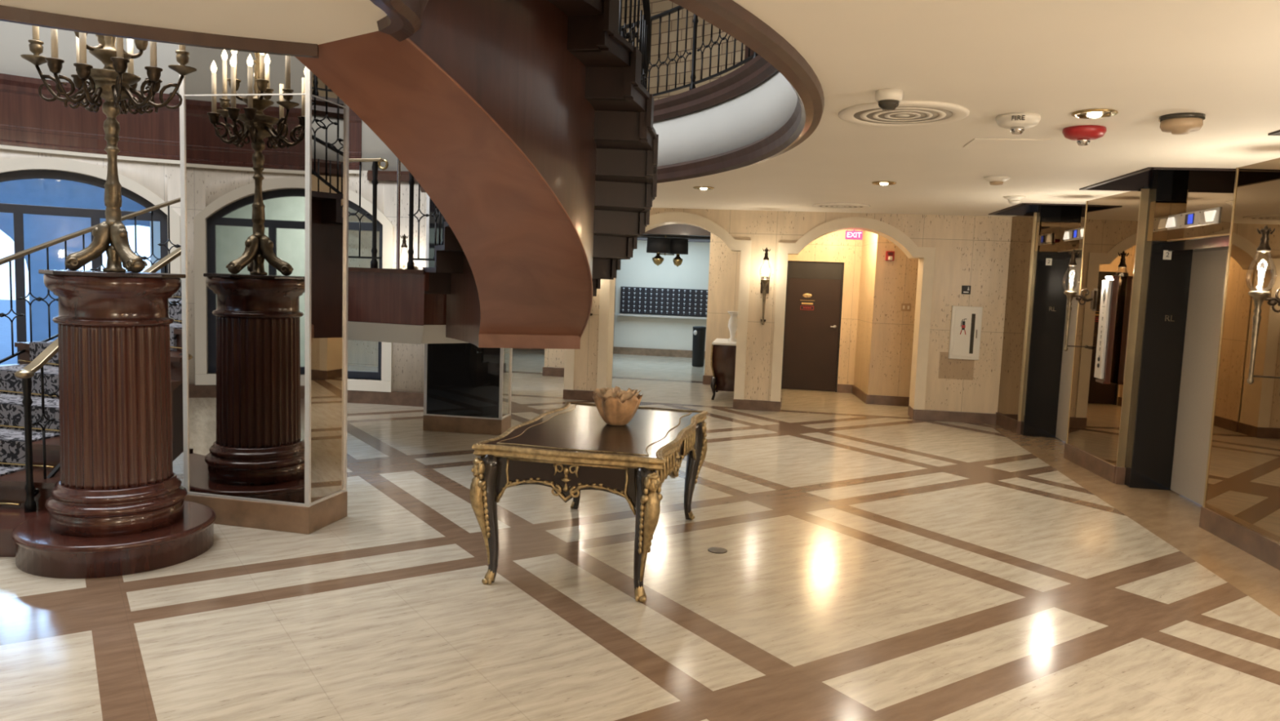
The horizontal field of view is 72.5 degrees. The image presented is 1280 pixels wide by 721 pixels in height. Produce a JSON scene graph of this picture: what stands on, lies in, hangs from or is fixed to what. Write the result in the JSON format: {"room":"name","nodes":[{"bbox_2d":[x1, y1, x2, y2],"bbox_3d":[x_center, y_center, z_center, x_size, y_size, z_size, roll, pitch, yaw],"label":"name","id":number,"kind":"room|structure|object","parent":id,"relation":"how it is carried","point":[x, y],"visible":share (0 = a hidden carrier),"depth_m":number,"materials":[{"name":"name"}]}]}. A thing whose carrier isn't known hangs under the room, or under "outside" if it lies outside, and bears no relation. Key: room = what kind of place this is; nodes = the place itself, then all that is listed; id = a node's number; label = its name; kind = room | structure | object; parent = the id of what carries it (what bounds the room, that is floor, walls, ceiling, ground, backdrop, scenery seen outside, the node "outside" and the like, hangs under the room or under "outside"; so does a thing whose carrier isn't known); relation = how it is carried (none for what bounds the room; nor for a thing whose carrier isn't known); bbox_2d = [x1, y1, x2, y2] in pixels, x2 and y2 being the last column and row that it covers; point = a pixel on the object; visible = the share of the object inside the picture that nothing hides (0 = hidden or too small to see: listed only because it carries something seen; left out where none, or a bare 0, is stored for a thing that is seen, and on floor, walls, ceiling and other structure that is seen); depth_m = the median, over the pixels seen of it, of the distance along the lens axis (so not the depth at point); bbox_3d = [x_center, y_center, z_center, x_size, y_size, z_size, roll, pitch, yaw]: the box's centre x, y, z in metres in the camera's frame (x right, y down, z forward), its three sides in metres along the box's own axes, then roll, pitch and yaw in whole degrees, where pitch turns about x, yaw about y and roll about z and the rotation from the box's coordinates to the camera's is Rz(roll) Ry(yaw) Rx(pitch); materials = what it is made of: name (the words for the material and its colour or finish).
{"room":"building lobby","nodes":[
{"label":"building lobby","id":0,"kind":"room"},
{"bbox_2d":[0,178,150,341],"bbox_3d":[-9.019,-1.910,13.020,14.000,4.300,0.350,-2,7,-35],"label":"wall","id":1,"kind":"structure","parent":0,"point":[38,229],"depth_m":13.00,"materials":[{"name":"paint"}]},
{"bbox_2d":[637,235,710,242],"bbox_3d":[-1.885,-2.572,17.378,8.900,0.100,3.200,3,5,8],"label":"trim","id":2,"kind":"structure","parent":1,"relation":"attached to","point":[691,238],"depth_m":18.39,"materials":[{"name":"brown wood"}]},
{"bbox_2d":[149,211,160,272],"bbox_3d":[-5.904,-1.684,16.702,1.750,3.200,7.600,3,5,8],"label":"wall","id":3,"kind":"structure","parent":0,"point":[157,251],"depth_m":13.04,"materials":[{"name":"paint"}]},
{"bbox_2d":[0,20,408,171],"bbox_3d":[-5.834,-3.621,5.680,6.571,3.300,11.040,3,5,8],"label":"wall","id":4,"kind":"structure","parent":0,"point":[15,37],"depth_m":9.89,"materials":[{"name":"grey paint"}]},
{"bbox_2d":[0,73,361,170],"bbox_3d":[-6.561,-2.393,5.910,4.753,0.760,10.519,3,5,8],"label":"balcony fascia","id":5,"kind":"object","parent":4,"relation":"attached to","point":[28,120],"depth_m":9.97,"materials":[{"name":"red wood"}]},
{"bbox_2d":[653,54,777,122],"bbox_3d":[-1.409,-2.072,4.873,4.922,0.175,10.054,3,5,8],"label":"trim","id":6,"kind":"structure","parent":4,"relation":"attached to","point":[757,70],"depth_m":7.15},
{"bbox_2d":[621,5,758,96],"bbox_3d":[-0.172,-2.778,7.634,1.193,0.812,6.194,-1,6,-32],"label":"balustrade","id":7,"kind":"object","parent":6,"relation":"on","point":[693,82],"visible":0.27,"depth_m":7.67,"materials":[{"name":"black metal"}]},
{"bbox_2d":[0,148,426,393],"bbox_3d":[-5.973,-0.538,5.970,6.524,2.900,11.040,3,5,8],"label":"wall","id":8,"kind":"structure","parent":0,"point":[163,180],"depth_m":10.77,"materials":[{"name":"paint"}]},
{"bbox_2d":[0,169,168,363],"bbox_3d":[-6.711,-0.990,10.078,2.274,2.385,0.178,-1,6,-34],"label":"window","id":9,"kind":"structure","parent":8,"relation":"in","point":[18,210],"depth_m":9.97,"materials":[{"name":"brown metal"}]},
{"bbox_2d":[0,144,361,173],"bbox_3d":[-6.576,-1.990,5.947,4.752,0.040,10.519,3,5,8],"label":"trim","id":10,"kind":"structure","parent":8,"relation":"attached to","point":[2,147],"depth_m":10.02,"materials":[{"name":"white paint"}]},
{"bbox_2d":[0,156,393,391],"bbox_3d":[-6.019,-0.580,6.020,4.353,2.648,10.775,3,5,8],"label":"trim","id":11,"kind":"structure","parent":8,"relation":"attached to","point":[384,384],"depth_m":10.49,"materials":[{"name":"white paint"}]},
{"bbox_2d":[347,200,382,379],"bbox_3d":[-4.321,-0.982,10.949,2.274,2.385,0.178,2,5,-6],"label":"window","id":12,"kind":"structure","parent":8,"relation":"in","point":[352,225],"depth_m":10.95,"materials":[{"name":"brown metal"}]},
{"bbox_2d":[347,390,423,406],"bbox_3d":[-5.911,0.826,6.080,6.310,0.170,10.598,3,5,8],"label":"baseboard","id":13,"kind":"structure","parent":8,"relation":"attached to","point":[393,397],"depth_m":10.98,"materials":[{"name":"brown stone"}]},
{"bbox_2d":[367,170,417,182],"bbox_3d":[-2.851,-2.256,10.678,1.016,0.120,0.089,3,5,8],"label":"trim","id":14,"kind":"structure","parent":8,"relation":"attached to","point":[383,175],"depth_m":10.70,"materials":[{"name":"brown wood"}]},
{"bbox_2d":[400,233,417,269],"bbox_3d":[-2.839,-1.031,10.641,0.160,1.010,0.344,3,5,10],"label":"wall sconce","id":15,"kind":"object","parent":8,"relation":"attached to","point":[404,237],"visible":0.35,"depth_m":10.50,"materials":[{"name":"brown metal"}]},
{"bbox_2d":[347,213,740,375],"bbox_3d":[-2.278,-1.437,14.963,8.950,3.300,0.370,3,5,8],"label":"wall","id":16,"kind":"structure","parent":0,"point":[724,263],"depth_m":14.35,"materials":[{"name":"stone"}]},
{"bbox_2d":[643,223,711,236],"bbox_3d":[-1.457,-2.294,14.778,5.340,0.220,0.340,3,5,8],"label":"trim","id":17,"kind":"structure","parent":16,"relation":"attached to","point":[674,229],"depth_m":14.30,"materials":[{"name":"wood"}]},
{"bbox_2d":[0,299,1279,720],"bbox_3d":[-10.950,0.193,12.867,34.600,0.200,38.000,3,5,8],"label":"floor","id":18,"kind":"structure","parent":0,"point":[880,562],"depth_m":4.64,"materials":[{"name":"tile"}]},
{"bbox_2d":[0,286,183,556],"bbox_3d":[-4.053,0.196,6.312,2.034,1.546,3.828,4,6,17],"label":"carpeted staircase","id":19,"kind":"structure","parent":18,"relation":"on","point":[12,446],"depth_m":5.87,"materials":[{"name":"multicoloured carpet"}]},
{"bbox_2d":[0,197,181,363],"bbox_3d":[-4.775,-0.347,6.642,0.331,2.147,3.174,4,6,20],"label":"stair railing","id":20,"kind":"object","parent":19,"relation":"on","point":[46,245],"visible":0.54,"depth_m":7.02,"materials":[{"name":"gold metal"}]},
{"bbox_2d":[14,246,182,512],"bbox_3d":[-3.335,-0.243,6.110,0.248,2.146,2.159,4,6,20],"label":"stair railing","id":21,"kind":"object","parent":19,"relation":"on","point":[28,371],"visible":0.19,"depth_m":5.22,"materials":[{"name":"gold metal"}]},
{"bbox_2d":[11,269,216,578],"bbox_3d":[-3.020,0.302,5.039,1.022,1.620,1.022,1,5,-14],"label":"pedestal","id":22,"kind":"object","parent":18,"relation":"on","point":[117,506],"visible":1,"depth_m":4.80,"materials":[{"name":"red wood"}]},
{"bbox_2d":[20,25,196,272],"bbox_3d":[-2.974,-1.302,4.884,0.868,1.605,0.508,3,5,8],"label":"candelabrum","id":23,"kind":"object","parent":22,"relation":"on","point":[111,83],"visible":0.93,"depth_m":4.85,"materials":[{"name":"brown metal"}]},
{"bbox_2d":[20,39,47,65],"bbox_3d":[-3.329,-1.693,4.811,0.148,0.130,0.144,3,5,8],"label":"candle cup","id":24,"kind":"object","parent":23,"relation":"on","point":[36,46],"depth_m":4.78,"materials":[{"name":"brown metal"}]},
{"bbox_2d":[44,57,64,74],"bbox_3d":[-3.151,-1.585,4.698,0.088,0.080,0.086,3,5,8],"label":"candle cup","id":25,"kind":"object","parent":23,"relation":"on","point":[54,64],"depth_m":4.68,"materials":[{"name":"brown metal"}]},
{"bbox_2d":[71,74,87,88],"bbox_3d":[-3.213,-1.596,5.007,0.088,0.080,0.086,3,5,8],"label":"candle cup","id":26,"kind":"object","parent":23,"relation":"on","point":[77,81],"depth_m":4.98,"materials":[{"name":"brown metal"}]},
{"bbox_2d":[73,62,93,79],"bbox_3d":[-2.965,-1.538,4.647,0.088,0.080,0.086,3,5,8],"label":"candle cup","id":27,"kind":"object","parent":23,"relation":"on","point":[82,69],"depth_m":4.62,"materials":[{"name":"brown metal"}]},
{"bbox_2d":[95,34,105,47],"bbox_3d":[-3.041,-1.811,4.956,0.088,0.080,0.086,3,5,8],"label":"candle cup","id":28,"kind":"object","parent":23,"relation":"on","point":[100,37],"depth_m":4.93,"materials":[{"name":"brown metal"}]},
{"bbox_2d":[111,57,129,73],"bbox_3d":[-2.760,-1.565,4.632,0.088,0.080,0.086,3,5,8],"label":"candle cup","id":29,"kind":"object","parent":23,"relation":"on","point":[120,64],"depth_m":4.61,"materials":[{"name":"brown metal"}]},
{"bbox_2d":[134,39,147,50],"bbox_3d":[-2.814,-1.790,4.923,0.088,0.080,0.086,3,5,8],"label":"candle cup","id":30,"kind":"object","parent":23,"relation":"on","point":[141,45],"depth_m":4.90,"materials":[{"name":"brown metal"}]},
{"bbox_2d":[144,66,162,82],"bbox_3d":[-2.635,-1.549,4.728,0.088,0.080,0.086,3,5,8],"label":"candle cup","id":31,"kind":"object","parent":23,"relation":"on","point":[153,73],"depth_m":4.71,"materials":[{"name":"brown metal"}]},
{"bbox_2d":[145,77,162,93],"bbox_3d":[-2.813,-1.590,5.048,0.088,0.080,0.086,3,5,8],"label":"candle cup","id":32,"kind":"object","parent":23,"relation":"on","point":[157,86],"depth_m":5.03,"materials":[{"name":"brown metal"}]},
{"bbox_2d":[168,50,196,75],"bbox_3d":[-2.584,-1.676,4.928,0.148,0.130,0.144,3,5,8],"label":"candle cup","id":33,"kind":"object","parent":23,"relation":"on","point":[182,57],"depth_m":4.90,"materials":[{"name":"brown metal"}]},
{"bbox_2d":[178,45,349,533],"bbox_3d":[-2.391,-2.000,5.574,0.924,6.150,0.454,3,5,12],"label":"column","id":34,"kind":"structure","parent":18,"relation":"on","point":[264,141],"depth_m":5.53,"materials":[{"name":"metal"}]},
{"bbox_2d":[422,194,512,435],"bbox_3d":[-1.748,-2.307,9.128,0.867,6.150,0.362,3,5,8],"label":"column","id":35,"kind":"structure","parent":18,"relation":"on","point":[468,387],"depth_m":9.20,"materials":[{"name":"grey mirror"}]},
{"bbox_2d":[469,401,707,602],"bbox_3d":[-0.224,0.789,5.462,1.077,0.781,1.866,3,5,12],"label":"table","id":36,"kind":"object","parent":18,"relation":"on","point":[570,449],"visible":0.98,"depth_m":4.69,"materials":[{"name":"brown wood"}]},
{"bbox_2d":[592,386,643,425],"bbox_3d":[-0.143,0.288,5.491,0.320,0.230,0.314,3,5,8],"label":"bowl","id":37,"kind":"object","parent":36,"relation":"on","point":[615,406],"visible":1,"depth_m":5.40,"materials":[{"name":"wood"}]},
{"bbox_2d":[692,325,706,366],"bbox_3d":[1.171,-0.280,17.414,0.270,0.800,0.270,3,5,8],"label":"trash bin","id":38,"kind":"object","parent":18,"relation":"on","point":[699,332],"visible":1,"depth_m":17.31,"materials":[{"name":"black plastic"}]},
{"bbox_2d":[707,546,727,553],"bbox_3d":[0.491,1.200,5.522,0.124,0.004,0.124,3,5,8],"label":"floor plate","id":39,"kind":"object","parent":18,"relation":"on","point":[713,549],"visible":1,"depth_m":5.51,"materials":[{"name":"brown metal"}]},
{"bbox_2d":[710,337,736,399],"bbox_3d":[1.429,0.134,12.943,0.712,0.837,1.020,3,5,8],"label":"chest","id":40,"kind":"object","parent":18,"relation":"on","point":[723,351],"visible":0.62,"depth_m":12.50,"materials":[{"name":"brown wood"}]},
{"bbox_2d":[727,311,737,342],"bbox_3d":[1.385,-0.496,12.793,0.223,0.440,0.240,3,5,8],"label":"vase","id":41,"kind":"object","parent":40,"relation":"on","point":[732,322],"visible":0.88,"depth_m":12.74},
{"bbox_2d":[0,0,1279,216],"bbox_3d":[0.355,-1.424,4.746,8.340,0.060,14.100,3,5,8],"label":"ceiling","id":42,"kind":"structure","parent":0,"point":[1144,61],"depth_m":3.92,"materials":[{"name":"beige paint"}]},
{"bbox_2d":[812,202,870,208],"bbox_3d":[2.386,-1.831,10.360,0.680,0.017,0.680,3,5,8],"label":"ceiling vent","id":43,"kind":"object","parent":42,"relation":"in","point":[828,205],"visible":1,"depth_m":10.28,"materials":[{"name":"metal"}]},
{"bbox_2d":[875,88,902,111],"bbox_3d":[1.218,-1.270,4.272,0.132,0.093,0.132,3,5,8],"label":"security camera","id":44,"kind":"object","parent":42,"relation":"attached to","point":[887,99],"visible":1,"depth_m":4.23,"materials":[{"name":"white plastic"}]},
{"bbox_2d":[838,100,969,127],"bbox_3d":[1.444,-1.349,4.799,0.690,0.017,0.690,3,5,8],"label":"ceiling vent","id":45,"kind":"object","parent":42,"relation":"in","point":[908,113],"visible":0.97,"depth_m":4.76,"materials":[{"name":"metal"}]},
{"bbox_2d":[983,175,1010,185],"bbox_3d":[2.988,-1.501,7.311,0.210,0.066,0.210,3,5,8],"label":"ceiling detector","id":46,"kind":"object","parent":42,"relation":"attached to","point":[994,180],"visible":1,"depth_m":7.26,"materials":[{"name":"white plastic"}]},
{"bbox_2d":[963,137,1051,148],"bbox_3d":[2.356,-1.397,5.619,0.460,0.006,0.340,3,5,8],"label":"access panel","id":47,"kind":"object","parent":42,"relation":"attached to","point":[976,142],"visible":1,"depth_m":5.59,"materials":[{"name":"beige paint"}]},
{"bbox_2d":[1003,195,1026,203],"bbox_3d":[3.739,-1.603,8.710,0.210,0.066,0.210,3,5,8],"label":"ceiling detector","id":48,"kind":"object","parent":42,"relation":"attached to","point":[1012,198],"visible":1,"depth_m":8.66,"materials":[{"name":"white plastic"}]},
{"bbox_2d":[995,112,1040,134],"bbox_3d":[2.060,-1.282,4.755,0.230,0.098,0.242,3,5,8],"label":"fire alarm strobe","id":49,"kind":"object","parent":42,"relation":"attached to","point":[1017,122],"visible":1,"depth_m":4.69,"materials":[{"name":"white plastic"}]},
{"bbox_2d":[1062,124,1106,146],"bbox_3d":[2.563,-1.289,5.039,0.230,0.098,0.230,3,5,8],"label":"fire alarm strobe","id":50,"kind":"object","parent":42,"relation":"attached to","point":[1083,135],"visible":1,"depth_m":4.97,"materials":[{"name":"red plastic"}]},
{"bbox_2d":[1071,108,1118,118],"bbox_3d":[2.390,-1.291,4.588,0.220,0.030,0.220,3,5,8],"label":"recessed light","id":51,"kind":"object","parent":42,"relation":"in","point":[1095,113],"visible":1,"depth_m":4.56,"materials":[{"name":"gold metal"}]},
{"bbox_2d":[1158,112,1205,134],"bbox_3d":[2.855,-1.242,4.602,0.210,0.090,0.210,3,5,8],"label":"smoke detector","id":52,"kind":"object","parent":42,"relation":"attached to","point":[1179,123],"visible":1,"depth_m":4.54,"materials":[{"name":"plastic"}]},
{"bbox_2d":[613,240,710,351],"bbox_3d":[-1.467,-1.804,19.768,9.100,3.200,0.200,3,5,8],"label":"wall","id":53,"kind":"structure","parent":0,"point":[639,271],"depth_m":19.41,"materials":[{"name":"white paint"}]},
{"bbox_2d":[512,346,705,358],"bbox_3d":[-2.186,-0.313,19.876,7.800,0.160,0.060,3,5,8],"label":"baseboard","id":54,"kind":"structure","parent":53,"relation":"attached to","point":[617,350],"depth_m":19.49,"materials":[{"name":"wood"}]},
{"bbox_2d":[616,286,707,319],"bbox_3d":[0.552,-1.275,19.299,2.120,0.645,0.197,3,5,8],"label":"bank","id":55,"kind":"object","parent":53,"relation":"attached to","point":[651,301],"visible":0.98,"depth_m":19.27,"materials":[{"name":"metal"}]},
{"bbox_2d":[618,0,745,100],"bbox_3d":[-0.237,-3.486,4.856,5.954,3.000,12.722,3,5,8],"label":"wall","id":56,"kind":"structure","parent":0,"point":[657,6],"depth_m":10.28,"materials":[{"name":"stone"}]},
{"bbox_2d":[653,71,797,166],"bbox_3d":[-1.428,-1.768,4.866,4.767,0.510,9.968,3,5,8],"label":"wall","id":57,"kind":"structure","parent":0,"point":[746,118],"depth_m":7.07,"materials":[{"name":"grey paint"}]},
{"bbox_2d":[0,0,824,192],"bbox_3d":[-1.427,-1.491,4.919,4.862,0.150,10.021,3,5,8],"label":"trim","id":58,"kind":"structure","parent":57,"relation":"attached to","point":[403,18],"depth_m":3.62,"materials":[{"name":"wood"}]},
{"bbox_2d":[573,207,1012,413],"bbox_3d":[1.044,-0.708,11.862,7.600,2.670,0.360,3,5,8],"label":"wall","id":59,"kind":"structure","parent":0,"point":[972,251],"depth_m":11.28,"materials":[{"name":"stone"}]},
{"bbox_2d":[563,348,574,390],"bbox_3d":[-1.782,-0.815,12.285,1.890,2.595,0.413,3,5,8],"label":"trim","id":60,"kind":"structure","parent":59,"relation":"attached to","point":[569,362],"depth_m":12.03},
{"bbox_2d":[596,211,751,399],"bbox_3d":[0.472,-0.705,11.948,2.015,2.605,0.413,3,5,8],"label":"trim","id":61,"kind":"structure","parent":59,"relation":"attached to","point":[606,301],"depth_m":11.67,"materials":[{"name":"stone"}]},
{"bbox_2d":[760,247,770,324],"bbox_3d":[1.633,-0.971,11.406,0.160,1.010,0.344,3,5,8],"label":"wall sconce","id":62,"kind":"object","parent":59,"relation":"attached to","point":[765,280],"visible":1,"depth_m":11.31,"materials":[{"name":"brown metal"}]},
{"bbox_2d":[542,366,996,424],"bbox_3d":[1.508,0.450,13.209,6.736,0.150,3.026,3,5,8],"label":"baseboard","id":63,"kind":"structure","parent":59,"relation":"attached to","point":[742,404],"depth_m":11.71,"materials":[{"name":"wood"}]},
{"bbox_2d":[769,217,935,409],"bbox_3d":[2.796,-0.581,11.603,1.990,2.595,0.413,3,5,8],"label":"trim","id":64,"kind":"structure","parent":59,"relation":"attached to","point":[926,255],"depth_m":11.36,"materials":[{"name":"stone"}]},
{"bbox_2d":[937,351,974,379],"bbox_3d":[4.092,0.070,11.283,0.430,0.345,0.014,3,5,8],"label":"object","id":65,"kind":"structure","parent":59,"relation":"attached to","point":[948,368],"depth_m":11.28,"materials":[{"name":"stone"}]},
{"bbox_2d":[948,306,982,359],"bbox_3d":[4.175,-0.353,11.187,0.370,0.680,0.085,3,5,8],"label":"fire extinguisher cabinet","id":66,"kind":"object","parent":59,"relation":"attached to","point":[966,321],"visible":1,"depth_m":11.16,"materials":[{"name":"white metal"}]},
{"bbox_2d":[787,229,918,396],"bbox_3d":[3.479,-0.742,13.305,1.005,2.650,2.849,-2,7,-40],"label":"wall","id":67,"kind":"structure","parent":0,"point":[895,281],"depth_m":12.67,"materials":[{"name":"paint"}]},
{"bbox_2d":[782,277,841,391],"bbox_3d":[2.764,-0.415,14.058,0.900,1.792,0.105,3,5,8],"label":"door","id":68,"kind":"structure","parent":67,"relation":"in","point":[812,305],"depth_m":14.06,"materials":[{"name":"wood"}]},
{"bbox_2d":[781,261,844,391],"bbox_3d":[2.771,-0.548,14.061,0.906,2.073,0.101,3,5,8],"label":"trim","id":69,"kind":"structure","parent":67,"relation":"attached to","point":[796,269],"depth_m":13.97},
{"bbox_2d":[853,230,877,394],"bbox_3d":[4.032,-0.662,12.666,1.016,2.650,2.564,-3,7,-41],"label":"wall","id":70,"kind":"structure","parent":0,"point":[869,242],"depth_m":13.22,"materials":[{"name":"paint"}]},
{"bbox_2d":[997,213,1033,420],"bbox_3d":[4.649,-0.539,10.787,0.020,2.500,0.684,2,5,2],"label":"wall","id":71,"kind":"structure","parent":0,"point":[1021,225],"depth_m":10.78,"materials":[{"name":"beige stone"}]},
{"bbox_2d":[1026,186,1151,251],"bbox_3d":[4.151,-0.019,4.239,1.031,2.940,14.028,3,5,8],"label":"wall","id":72,"kind":"structure","parent":0,"point":[1072,217],"depth_m":9.77,"materials":[{"name":"brown mirror"}]},
{"bbox_2d":[988,203,1085,215],"bbox_3d":[4.616,-1.867,9.938,0.875,0.322,1.470,3,5,8],"label":"trim","id":73,"kind":"structure","parent":72,"relation":"attached to","point":[1020,209],"depth_m":10.62,"materials":[{"name":"paint"}]},
{"bbox_2d":[1035,222,1060,251],"bbox_3d":[4.889,-1.442,10.218,0.445,0.340,0.110,3,5,8],"label":"wall","id":74,"kind":"structure","parent":72,"relation":"attached to","point":[1047,234],"depth_m":10.18,"materials":[{"name":"brown mirror"}]},
{"bbox_2d":[1020,204,1070,437],"bbox_3d":[4.858,-0.538,10.322,0.445,2.900,0.168,3,5,8],"label":"door frame","id":75,"kind":"structure","parent":74,"relation":"attached to","point":[1050,275],"depth_m":10.29,"materials":[{"name":"black metal"}]},
{"bbox_2d":[995,412,1125,484],"bbox_3d":[4.520,0.898,9.576,0.180,0.155,3.380,3,5,5],"label":"baseboard","id":76,"kind":"structure","parent":72,"relation":"attached to","point":[1093,464],"depth_m":8.56,"materials":[{"name":"wood"}]},
{"bbox_2d":[1055,258,1081,442],"bbox_3d":[4.882,-0.064,9.485,0.064,2.088,1.568,3,5,8],"label":"door","id":77,"kind":"structure","parent":72,"relation":"in","point":[1074,271],"depth_m":10.05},
{"bbox_2d":[1058,249,1082,259],"bbox_3d":[4.860,-1.148,9.394,0.190,0.085,1.568,3,5,8],"label":"trim","id":78,"kind":"structure","parent":72,"relation":"attached to","point":[1065,255],"depth_m":9.88,"materials":[{"name":"black metal"}]},
{"bbox_2d":[1062,226,1084,241],"bbox_3d":[4.780,-1.387,9.584,0.028,0.124,0.740,3,5,8],"label":"indicator","id":79,"kind":"object","parent":72,"relation":"attached to","point":[1075,233],"visible":0.8,"depth_m":9.62,"materials":[{"name":"metal"}]},
{"bbox_2d":[1017,167,1238,506],"bbox_3d":[4.425,-0.263,7.727,0.149,2.500,5.487,3,5,5],"label":"trim","id":80,"kind":"structure","parent":72,"relation":"attached to","point":[1144,193],"depth_m":7.82,"materials":[{"name":"metal"}]},
{"bbox_2d":[1079,167,1235,191],"bbox_3d":[4.314,-1.611,7.067,0.920,0.322,1.480,3,5,8],"label":"trim","id":81,"kind":"structure","parent":72,"relation":"attached to","point":[1135,180],"depth_m":7.75,"materials":[{"name":"brown wood"}]},
{"bbox_2d":[1146,200,1171,240],"bbox_3d":[4.676,-1.206,7.595,0.420,0.340,0.110,3,5,8],"label":"wall","id":82,"kind":"structure","parent":72,"relation":"attached to","point":[1159,211],"depth_m":7.57,"materials":[{"name":"brown mirror"}]},
{"bbox_2d":[1124,169,1192,490],"bbox_3d":[4.645,-0.302,7.700,0.420,2.900,0.168,3,5,8],"label":"door frame","id":83,"kind":"structure","parent":82,"relation":"attached to","point":[1166,274],"depth_m":7.67,"materials":[{"name":"black metal"}]},
{"bbox_2d":[1170,249,1227,506],"bbox_3d":[4.654,0.170,6.883,0.064,2.088,1.533,3,5,8],"label":"door","id":84,"kind":"structure","parent":72,"relation":"in","point":[1208,268],"depth_m":7.33,"materials":[{"name":"metal"}]},
{"bbox_2d":[1199,506,1279,569],"bbox_3d":[4.137,1.232,5.835,0.060,0.155,1.401,3,5,7],"label":"baseboard","id":85,"kind":"structure","parent":72,"relation":"attached to","point":[1248,540],"depth_m":5.98,"materials":[{"name":"wood"}]},
{"bbox_2d":[1066,189,1140,466],"bbox_3d":[4.452,-0.324,8.400,0.020,2.500,1.157,3,5,5],"label":"mirror","id":86,"kind":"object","parent":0,"point":[1111,221],"depth_m":8.38,"materials":[{"name":"brown mirror"}]},
{"bbox_2d":[1063,248,1098,351],"bbox_3d":[4.328,-0.588,8.586,0.344,1.010,0.160,3,5,8],"label":"wall sconce","id":87,"kind":"object","parent":86,"relation":"attached to","point":[1070,295],"visible":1,"depth_m":8.57,"materials":[{"name":"brown metal"}]},
{"bbox_2d":[1093,275,1119,384],"bbox_3d":[4.345,-0.289,8.135,0.089,1.000,0.205,3,5,8],"label":"panel","id":88,"kind":"object","parent":86,"relation":"attached to","point":[1109,290],"visible":1,"depth_m":8.08,"materials":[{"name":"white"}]},
{"bbox_2d":[1168,169,1235,239],"bbox_3d":[4.608,-1.339,6.757,0.270,0.745,1.532,3,5,8],"label":"wall","id":89,"kind":"structure","parent":0,"point":[1192,190],"depth_m":6.98,"materials":[{"name":"brown mirror"}]},
{"bbox_2d":[1165,206,1220,230],"bbox_3d":[4.506,-1.156,7.149,0.028,0.124,0.920,3,5,8],"label":"indicator","id":90,"kind":"object","parent":89,"relation":"attached to","point":[1211,215],"visible":1,"depth_m":7.08,"materials":[{"name":"metal"}]},
{"bbox_2d":[1167,233,1229,241],"bbox_3d":[4.552,-0.966,6.799,0.195,0.014,1.532,3,5,8],"label":"trim","id":91,"kind":"structure","parent":89,"relation":"attached to","point":[1223,234],"depth_m":6.99,"materials":[{"name":"wood"}]},
{"bbox_2d":[1168,235,1229,252],"bbox_3d":[4.598,-0.916,6.796,0.260,0.085,1.533,3,5,8],"label":"trim","id":92,"kind":"structure","parent":89,"relation":"attached to","point":[1221,242],"depth_m":7.04,"materials":[{"name":"brown metal"}]},
{"bbox_2d":[1204,157,1279,543],"bbox_3d":[4.186,-0.084,5.713,0.020,2.500,1.391,3,5,7],"label":"mirror","id":93,"kind":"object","parent":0,"point":[1243,486],"depth_m":6.03,"materials":[{"name":"brown mirror"}]},
{"bbox_2d":[1246,225,1279,384],"bbox_3d":[4.004,-0.344,5.509,0.344,1.010,0.160,3,5,8],"label":"wall sconce","id":94,"kind":"object","parent":93,"relation":"attached to","point":[1259,296],"visible":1,"depth_m":5.50,"materials":[{"name":"brown metal"}]},
{"bbox_3d":[3.393,-2.056,12.760,2.860,0.060,2.390,3,5,8],"label":"ceiling","id":95,"kind":"structure","parent":0,"visible":0},
{"bbox_2d":[844,229,862,239],"bbox_3d":[2.888,-1.790,11.754,0.225,0.320,0.040,3,5,8],"label":"exit sign","id":96,"kind":"object","parent":95,"relation":"hanging from","point":[856,235],"visible":0.82,"depth_m":11.75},
{"bbox_3d":[-0.522,-2.055,5.018,6.324,0.140,12.808,3,5,8],"label":"gallery","id":97,"kind":"object","parent":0,"visible":0},
{"bbox_2d":[294,0,658,349],"bbox_3d":[-0.914,-1.118,5.730,2.025,2.185,4.714,3,5,8],"label":"spiral staircase","id":98,"kind":"structure","parent":97,"relation":"attached to","point":[527,125],"depth_m":4.65,"materials":[{"name":"brown wood"}]},
{"bbox_2d":[347,266,468,344],"bbox_3d":[-2.111,-0.532,8.105,3.225,0.620,2.023,3,5,8],"label":"landing","id":99,"kind":"object","parent":98,"relation":"attached to","point":[392,305],"depth_m":7.19,"materials":[{"name":"red wood"}]},
{"bbox_2d":[348,157,388,268],"bbox_3d":[-2.312,-1.223,7.232,0.508,0.902,0.059,4,6,16],"label":"landing railing","id":100,"kind":"object","parent":99,"relation":"on","point":[375,162],"visible":0.77,"depth_m":7.20,"materials":[{"name":"gold metal"}]},
{"bbox_2d":[395,158,400,268],"bbox_3d":[-1.972,-3.010,7.199,0.028,4.510,0.028,3,5,8],"label":"support pole","id":101,"kind":"object","parent":99,"relation":"on","point":[398,182],"visible":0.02,"depth_m":7.35,"materials":[{"name":"metal"}]},
{"bbox_2d":[407,171,444,269],"bbox_3d":[-1.446,-1.966,5.608,0.608,2.745,2.973,2,5,-6],"label":"railing","id":102,"kind":"object","parent":99,"relation":"on","point":[411,264],"visible":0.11,"depth_m":7.07,"materials":[{"name":"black metal"}]},
{"bbox_2d":[618,0,651,88],"bbox_3d":[-0.377,-1.957,5.537,0.876,2.766,4.596,3,5,8],"label":"railing","id":103,"kind":"object","parent":98,"relation":"on","point":[644,38],"visible":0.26,"depth_m":5.49,"materials":[{"name":"black metal"}]},
{"bbox_3d":[-1.784,-2.647,17.356,9.100,0.060,5.100,3,5,8],"label":"ceiling","id":104,"kind":"structure","parent":0,"visible":0},
{"bbox_2d":[646,235,688,266],"bbox_3d":[0.478,-1.995,15.315,0.793,0.690,0.422,-1,6,-34],"label":"pendant light","id":105,"kind":"object","parent":104,"relation":"hanging from","point":[679,246],"visible":0.98,"depth_m":15.19,"materials":[{"name":"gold metal"}]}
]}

